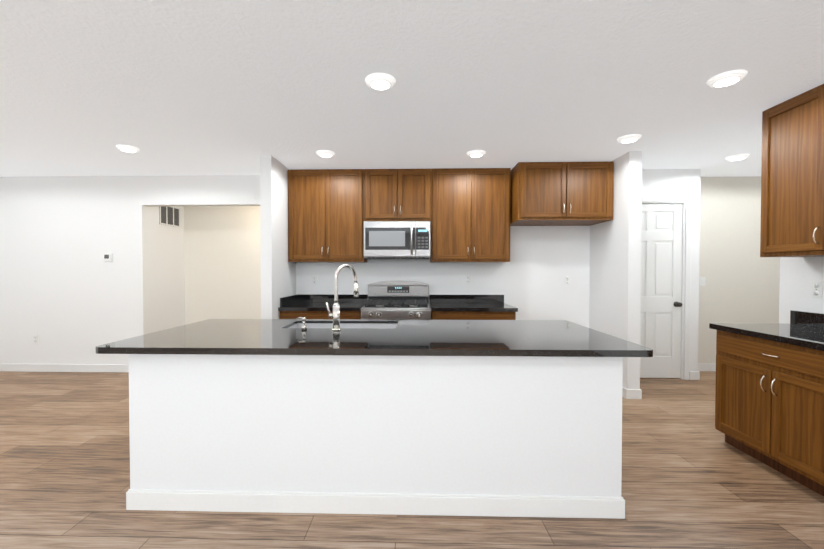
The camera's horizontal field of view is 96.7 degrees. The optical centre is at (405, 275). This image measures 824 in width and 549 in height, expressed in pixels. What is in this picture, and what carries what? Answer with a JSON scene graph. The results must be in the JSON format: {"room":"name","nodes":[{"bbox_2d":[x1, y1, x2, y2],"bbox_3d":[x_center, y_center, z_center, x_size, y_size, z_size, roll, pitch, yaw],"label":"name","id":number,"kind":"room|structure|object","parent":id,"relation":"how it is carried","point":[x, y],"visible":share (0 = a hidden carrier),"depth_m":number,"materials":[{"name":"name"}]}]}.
{"room":"kitchen","nodes":[
{"label":"kitchen","id":0,"kind":"room"},
{"bbox_2d":[149,206,184,332],"bbox_3d":[-3.439,-0.027,5.215,0.120,2.540,0.720,0,1,1],"label":"wall","id":1,"kind":"structure","parent":0,"point":[166,243],"depth_m":5.19,"materials":[{"name":"paint"}]},
{"bbox_2d":[159,206,179,227],"bbox_3d":[-3.372,-0.863,5.254,0.010,0.290,0.430,0,1,1],"label":"air vent","id":2,"kind":"object","parent":1,"relation":"in","point":[169,215],"visible":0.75,"depth_m":5.24,"materials":[{"name":"grey plastic"}]},
{"bbox_2d":[185,206,260,324],"bbox_3d":[-1.618,-0.033,5.607,3.740,2.540,0.120,0,1,1],"label":"wall","id":3,"kind":"structure","parent":0,"point":[204,262],"depth_m":5.57,"materials":[{"name":"paint"}]},
{"bbox_2d":[260,155,295,318],"bbox_3d":[-1.462,-0.011,4.283,0.120,2.540,0.800,0,1,1],"label":"wall","id":4,"kind":"structure","parent":0,"point":[278,275],"depth_m":3.95,"materials":[{"name":"paint"}]},
{"bbox_2d":[0,175,589,364],"bbox_3d":[-1.675,-0.019,4.749,8.230,2.540,0.120,0,1,1],"label":"wall","id":5,"kind":"structure","parent":0,"point":[69,294],"depth_m":4.74,"materials":[{"name":"paint"}]},
{"bbox_2d":[33,334,38,342],"bbox_3d":[-4.821,0.820,4.780,0.070,0.114,0.008,0,1,1],"label":"electrical outlet","id":6,"kind":"object","parent":5,"relation":"attached to","point":[35,338],"visible":1,"depth_m":4.78,"materials":[{"name":"white plastic"}]},
{"bbox_2d":[0,364,128,371],"bbox_3d":[-4.509,1.201,4.776,2.264,0.100,0.020,0,1,1],"label":"baseboard","id":7,"kind":"structure","parent":5,"relation":"attached to","point":[3,367],"depth_m":4.77,"materials":[{"name":"paint"}]},
{"bbox_2d":[103,254,112,260],"bbox_3d":[-3.834,-0.239,4.729,0.115,0.100,0.024,0,1,1],"label":"thermostat","id":8,"kind":"object","parent":5,"relation":"attached to","point":[108,257],"visible":0.98,"depth_m":4.72,"materials":[{"name":"white plastic"}]},
{"bbox_2d":[312,276,317,283],"bbox_3d":[-1.152,0.052,4.672,0.070,0.114,0.008,0,1,1],"label":"electrical outlet","id":9,"kind":"object","parent":5,"relation":"attached to","point":[314,279],"visible":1,"depth_m":4.67,"materials":[{"name":"white plastic"}]},
{"bbox_2d":[288,169,366,261],"bbox_3d":[-0.937,-0.717,4.472,0.908,1.095,0.365,0,1,1],"label":"upper cabinet","id":10,"kind":"object","parent":5,"relation":"attached to","point":[325,215],"visible":1,"depth_m":4.33,"materials":[{"name":"brown wood"}]},
{"bbox_2d":[364,169,430,220],"bbox_3d":[-0.086,-0.957,4.446,0.789,0.615,0.365,0,1,1],"label":"upper cabinet","id":11,"kind":"object","parent":5,"relation":"attached to","point":[397,194],"visible":0.98,"depth_m":4.31,"materials":[{"name":"brown wood"}]},
{"bbox_2d":[364,221,430,259],"bbox_3d":[-0.089,-0.416,4.387,0.775,0.435,0.459,0,1,1],"label":"microwave","id":12,"kind":"object","parent":11,"relation":"attached to","point":[397,240],"visible":1,"depth_m":4.21,"materials":[{"name":"silver metal"}]},
{"bbox_2d":[465,274,470,282],"bbox_3d":[0.794,0.038,4.621,0.070,0.114,0.008,0,1,1],"label":"electrical outlet","id":13,"kind":"object","parent":5,"relation":"attached to","point":[467,278],"visible":1,"depth_m":4.62,"materials":[{"name":"white plastic"}]},
{"bbox_2d":[430,168,510,261],"bbox_3d":[0.773,-0.717,4.427,0.924,1.095,0.365,0,1,1],"label":"upper cabinet","id":14,"kind":"object","parent":5,"relation":"attached to","point":[470,214],"visible":0.98,"depth_m":4.29,"materials":[{"name":"brown wood"}]},
{"bbox_2d":[510,161,613,225],"bbox_3d":[1.778,-0.942,4.282,1.038,0.640,0.595,0,1,1],"label":"upper cabinet","id":15,"kind":"object","parent":5,"relation":"attached to","point":[561,193],"visible":1,"depth_m":4.03,"materials":[{"name":"brown wood"}]},
{"bbox_2d":[565,276,570,284],"bbox_3d":[2.037,0.053,4.589,0.070,0.114,0.008,0,1,1],"label":"electrical outlet","id":16,"kind":"object","parent":5,"relation":"attached to","point":[567,280],"visible":1,"depth_m":4.59,"materials":[{"name":"white plastic"}]},
{"bbox_2d":[0,371,823,548],"bbox_3d":[0.149,1.332,1.662,12.200,0.060,11.000,0,1,1],"label":"floor","id":17,"kind":"structure","parent":0,"point":[692,478],"depth_m":2.09,"materials":[{"name":"brown wood"}]},
{"bbox_2d":[280,311,360,318],"bbox_3d":[-0.939,0.821,4.352,0.912,0.874,0.655,0,1,1],"label":"base cabinet","id":18,"kind":"object","parent":17,"relation":"on","point":[319,314],"depth_m":4.06,"materials":[{"name":"brown wood"}]},
{"bbox_2d":[278,294,517,311],"bbox_3d":[-0.081,0.312,4.329,2.631,0.140,0.640,0,1,1],"label":"countertop","id":19,"kind":"structure","parent":18,"relation":"on","point":[351,302],"depth_m":4.52,"materials":[{"name":"black stone"}]},
{"bbox_2d":[126,354,624,518],"bbox_3d":[-0.171,0.841,2.502,2.719,0.894,1.041,0,1,1],"label":"kitchen island","id":20,"kind":"object","parent":17,"relation":"on","point":[519,436],"visible":0.98,"depth_m":1.99,"materials":[{"name":"paint"}]},
{"bbox_2d":[95,319,652,356],"bbox_3d":[-0.178,0.391,2.489,2.969,0.035,1.134,0,1,1],"label":"island countertop","id":21,"kind":"structure","parent":20,"relation":"on","point":[553,338],"depth_m":2.15,"materials":[{"name":"black stone"}]},
{"bbox_2d":[296,317,306,329],"bbox_3d":[-0.719,0.328,2.531,0.082,0.088,0.045,0,1,1],"label":"soap dispenser","id":22,"kind":"object","parent":21,"relation":"on","point":[304,327],"visible":1,"depth_m":2.52,"materials":[{"name":"silver metal"}]},
{"bbox_2d":[288,323,396,328],"bbox_3d":[-0.471,0.501,2.785,0.844,0.224,0.404,0,1,1],"label":"sink","id":23,"kind":"object","parent":21,"relation":"in","point":[356,325],"visible":0.02,"depth_m":2.98,"materials":[{"name":"silver metal"}]},
{"bbox_2d":[326,264,358,330],"bbox_3d":[-0.441,0.142,2.590,0.201,0.457,0.227,0,1,1],"label":"chrome faucet","id":24,"kind":"object","parent":21,"relation":"on","point":[335,315],"visible":1,"depth_m":2.50,"materials":[{"name":"silver metal"}]},
{"bbox_2d":[361,280,430,319],"bbox_3d":[-0.093,0.661,4.289,0.762,1.195,0.716,0,1,1],"label":"gas range","id":25,"kind":"object","parent":17,"relation":"on","point":[398,300],"visible":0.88,"depth_m":4.29,"materials":[{"name":"silver metal"}]},
{"bbox_2d":[431,311,515,319],"bbox_3d":[0.760,0.821,4.308,0.918,0.874,0.655,0,1,1],"label":"base cabinet","id":26,"kind":"object","parent":17,"relation":"on","point":[450,315],"visible":0.06,"depth_m":4.01,"materials":[{"name":"brown wood"}]},
{"bbox_2d":[715,330,823,495],"bbox_3d":[2.657,0.853,2.362,0.655,0.874,0.914,0,1,1],"label":"base cabinet","id":27,"kind":"object","parent":17,"relation":"on","point":[769,403],"visible":1,"depth_m":2.35,"materials":[{"name":"brown wood"}]},
{"bbox_3d":[2.633,0.868,1.445,0.655,0.874,0.914,0,1,1],"label":"base cabinet","id":28,"kind":"object","parent":17,"relation":"on","visible":0},
{"bbox_2d":[709,310,823,350],"bbox_3d":[2.643,0.360,1.436,0.635,0.140,2.810,0,1,1],"label":"countertop","id":29,"kind":"structure","parent":28,"relation":"on","point":[804,329],"depth_m":2.56,"materials":[{"name":"black stone"}]},
{"bbox_2d":[0,0,823,176],"bbox_3d":[0.149,-1.288,1.619,12.200,0.100,11.000,0,1,1],"label":"ceiling","id":30,"kind":"structure","parent":0,"point":[198,87],"depth_m":2.37,"materials":[{"name":"paint"}]},
{"bbox_2d":[116,145,139,152],"bbox_3d":[-2.749,-1.257,3.636,0.196,0.028,0.196,0,1,1],"label":"recessed light","id":31,"kind":"object","parent":30,"relation":"in","point":[128,148],"visible":1,"depth_m":3.60,"materials":[{"name":"white plastic"}]},
{"bbox_2d":[316,150,334,157],"bbox_3d":[-0.824,-1.259,3.796,0.196,0.028,0.196,0,1,1],"label":"recessed light","id":32,"kind":"object","parent":30,"relation":"in","point":[325,153],"visible":0.98,"depth_m":3.76,"materials":[{"name":"white plastic"}]},
{"bbox_2d":[365,73,395,89],"bbox_3d":[-0.159,-1.236,2.348,0.196,0.028,0.196,0,1,1],"label":"recessed light","id":33,"kind":"object","parent":30,"relation":"in","point":[379,81],"visible":0.98,"depth_m":2.31,"materials":[{"name":"white plastic"}]},
{"bbox_2d":[467,150,485,157],"bbox_3d":[0.736,-1.259,3.795,0.196,0.028,0.196,0,1,1],"label":"recessed light","id":34,"kind":"object","parent":30,"relation":"in","point":[476,153],"visible":1,"depth_m":3.75,"materials":[{"name":"white plastic"}]},
{"bbox_2d":[617,134,641,142],"bbox_3d":[2.055,-1.252,3.361,0.196,0.028,0.196,0,1,1],"label":"recessed light","id":35,"kind":"object","parent":30,"relation":"in","point":[630,138],"visible":1,"depth_m":3.32,"materials":[{"name":"white plastic"}]},
{"bbox_2d":[707,70,747,87],"bbox_3d":[2.028,-1.235,2.311,0.196,0.028,0.196,0,1,1],"label":"recessed light","id":36,"kind":"object","parent":30,"relation":"in","point":[727,78],"visible":1,"depth_m":2.28,"materials":[{"name":"white plastic"}]},
{"bbox_2d":[725,154,749,160],"bbox_3d":[3.550,-1.261,3.912,0.196,0.028,0.196,0,1,1],"label":"recessed light","id":37,"kind":"object","parent":30,"relation":"in","point":[736,157],"visible":1,"depth_m":3.87,"materials":[{"name":"white plastic"}]},
{"bbox_2d":[589,151,641,388],"bbox_3d":[2.362,-0.010,4.169,0.127,2.540,0.830,0,1,1],"label":"wall","id":38,"kind":"structure","parent":0,"point":[615,282],"depth_m":3.86,"materials":[{"name":"paint"}]},
{"bbox_2d":[622,387,631,398],"bbox_3d":[2.304,1.210,4.173,0.044,0.100,0.824,0,1,1],"label":"baseboard","id":39,"kind":"structure","parent":38,"relation":"attached to","point":[626,393],"depth_m":3.76,"materials":[{"name":"paint"}]},
{"bbox_2d":[632,389,641,398],"bbox_3d":[2.434,1.211,4.110,0.020,0.100,0.704,0,1,1],"label":"baseboard","id":40,"kind":"structure","parent":38,"relation":"attached to","point":[637,393],"depth_m":3.76,"materials":[{"name":"paint"}]},
{"bbox_2d":[642,169,700,379],"bbox_3d":[2.989,-0.015,4.487,1.110,2.540,0.120,0,1,1],"label":"wall","id":41,"kind":"structure","parent":0,"point":[670,182],"depth_m":4.40,"materials":[{"name":"paint"}]},
{"bbox_2d":[640,204,682,377],"bbox_3d":[2.973,0.185,4.431,0.760,2.118,0.114,0,1,1],"label":"door","id":42,"kind":"structure","parent":41,"relation":"in","point":[661,276],"depth_m":4.45,"materials":[{"name":"paint"}]},
{"bbox_2d":[642,197,690,379],"bbox_3d":[2.974,0.152,4.482,0.912,2.206,0.136,0,1,1],"label":"door frame","id":43,"kind":"structure","parent":41,"relation":"attached to","point":[686,261],"depth_m":4.41,"materials":[{"name":"paint"}]},
{"bbox_2d":[689,370,699,379],"bbox_3d":[3.554,1.203,4.606,0.020,0.100,0.374,0,1,1],"label":"baseboard","id":44,"kind":"structure","parent":41,"relation":"attached to","point":[695,375],"depth_m":4.42,"materials":[{"name":"paint"}]},
{"bbox_2d":[698,176,779,363],"bbox_3d":[4.894,-0.020,4.818,2.680,2.540,0.120,0,1,1],"label":"wall","id":45,"kind":"structure","parent":0,"point":[741,276],"depth_m":4.75,"materials":[{"name":"paint"}]},
{"bbox_2d":[698,364,715,371],"bbox_3d":[4.842,1.201,4.771,2.580,0.100,0.017,0,1,1],"label":"baseboard","id":46,"kind":"structure","parent":45,"relation":"attached to","point":[702,367],"depth_m":4.79,"materials":[{"name":"paint"}]},
{"bbox_2d":[779,256,823,323],"bbox_3d":[2.977,0.066,-0.398,0.120,2.540,6.670,0,1,1],"label":"wall","id":47,"kind":"structure","parent":0,"point":[799,276],"depth_m":2.78,"materials":[{"name":"paint"}]},
{"bbox_2d":[760,84,823,256],"bbox_3d":[2.802,-0.681,2.305,0.365,1.095,0.910,0,1,1],"label":"upper cabinet","id":48,"kind":"object","parent":47,"relation":"attached to","point":[792,196],"visible":1,"depth_m":2.52,"materials":[{"name":"brown wood"}]},
{"bbox_2d":[811,282,822,297],"bbox_3d":[2.993,0.099,2.663,0.008,0.114,0.070,0,1,1],"label":"electrical outlet","id":49,"kind":"object","parent":47,"relation":"attached to","point":[816,289],"visible":1,"depth_m":2.66,"materials":[{"name":"white plastic"}]}
]}

